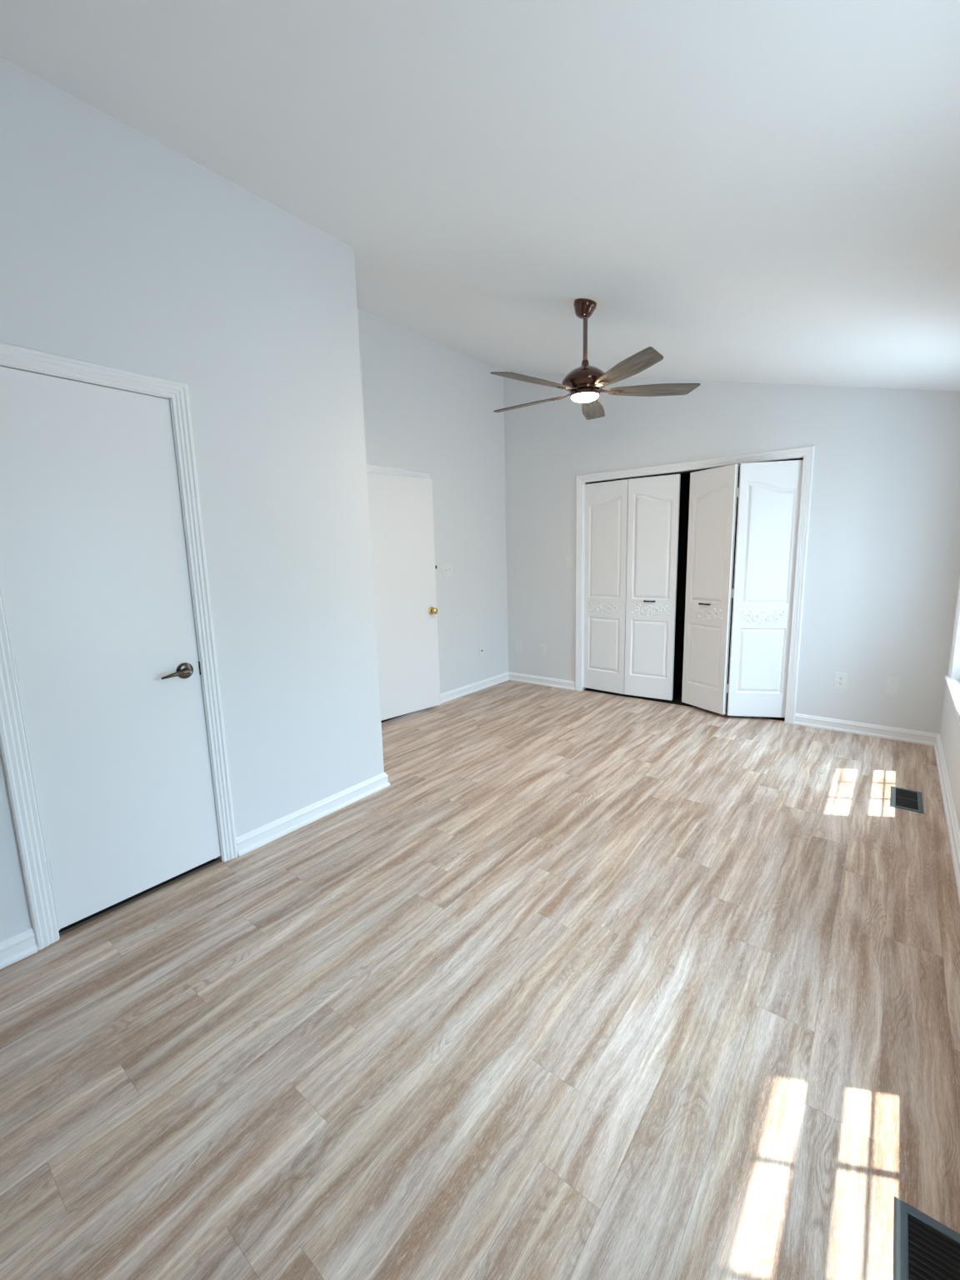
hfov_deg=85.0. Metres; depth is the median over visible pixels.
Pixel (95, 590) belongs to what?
door
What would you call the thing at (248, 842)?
baseboard
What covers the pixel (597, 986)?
floor
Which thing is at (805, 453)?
door frame
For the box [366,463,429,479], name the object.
door frame
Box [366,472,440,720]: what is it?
door
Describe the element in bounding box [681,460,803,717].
door
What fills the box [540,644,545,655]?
power outlet
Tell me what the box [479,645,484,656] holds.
cable jack
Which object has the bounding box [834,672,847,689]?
power outlet
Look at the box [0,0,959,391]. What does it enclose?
ceiling
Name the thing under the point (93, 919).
threshold
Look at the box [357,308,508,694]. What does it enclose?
wall
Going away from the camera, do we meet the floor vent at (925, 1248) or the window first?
the floor vent at (925, 1248)
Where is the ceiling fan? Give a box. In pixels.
[490,298,700,419]
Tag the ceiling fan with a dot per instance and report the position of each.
(585, 383)
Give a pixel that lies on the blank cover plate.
(892, 683)
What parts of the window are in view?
sill, casing, frame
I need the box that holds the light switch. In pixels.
[442,563,451,576]
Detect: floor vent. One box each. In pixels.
[890,785,924,814]
[893,1195,959,1279]
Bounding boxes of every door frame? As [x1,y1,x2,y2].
[0,341,238,950]
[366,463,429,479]
[575,445,814,724]
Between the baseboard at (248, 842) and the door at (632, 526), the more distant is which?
the door at (632, 526)
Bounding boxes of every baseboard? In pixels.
[0,927,37,969]
[235,772,389,856]
[440,671,574,703]
[794,713,959,904]
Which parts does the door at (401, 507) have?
knob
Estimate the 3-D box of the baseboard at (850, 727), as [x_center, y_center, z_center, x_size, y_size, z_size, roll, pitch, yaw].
[0.844,1.107,1.409,0.862,0.087,6.409,6,12,38]
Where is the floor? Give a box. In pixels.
[0,680,959,1279]
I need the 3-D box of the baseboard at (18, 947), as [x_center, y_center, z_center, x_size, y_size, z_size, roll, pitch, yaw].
[-2.256,1.234,1.108,0.024,0.087,2.063,6,12,38]
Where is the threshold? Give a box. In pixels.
[59,859,222,937]
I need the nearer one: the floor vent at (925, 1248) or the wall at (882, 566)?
the floor vent at (925, 1248)
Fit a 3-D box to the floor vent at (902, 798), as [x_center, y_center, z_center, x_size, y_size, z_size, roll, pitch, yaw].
[2.341,0.872,2.875,0.140,0.006,0.300,6,12,38]
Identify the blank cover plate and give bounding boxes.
[885,676,899,694]
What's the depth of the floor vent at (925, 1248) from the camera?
1.04 m
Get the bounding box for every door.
[0,366,220,929]
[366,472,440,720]
[583,474,680,700]
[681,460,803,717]
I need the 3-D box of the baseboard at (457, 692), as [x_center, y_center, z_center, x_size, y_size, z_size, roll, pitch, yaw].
[0.287,0.514,5.147,0.841,0.087,1.163,6,12,38]
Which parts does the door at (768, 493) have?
pull handle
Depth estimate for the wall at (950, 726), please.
2.98 m
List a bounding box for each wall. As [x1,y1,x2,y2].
[0,56,384,941]
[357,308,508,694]
[503,371,959,734]
[940,570,959,830]
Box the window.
[945,584,959,724]
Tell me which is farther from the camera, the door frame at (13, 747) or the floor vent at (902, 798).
the floor vent at (902, 798)
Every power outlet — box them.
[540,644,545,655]
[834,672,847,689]
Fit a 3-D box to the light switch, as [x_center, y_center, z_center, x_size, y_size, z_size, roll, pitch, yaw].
[-0.300,-0.659,4.915,0.017,0.117,0.117,6,12,38]
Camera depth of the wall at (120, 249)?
2.37 m
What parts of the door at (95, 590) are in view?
lever, lever handle, strike plate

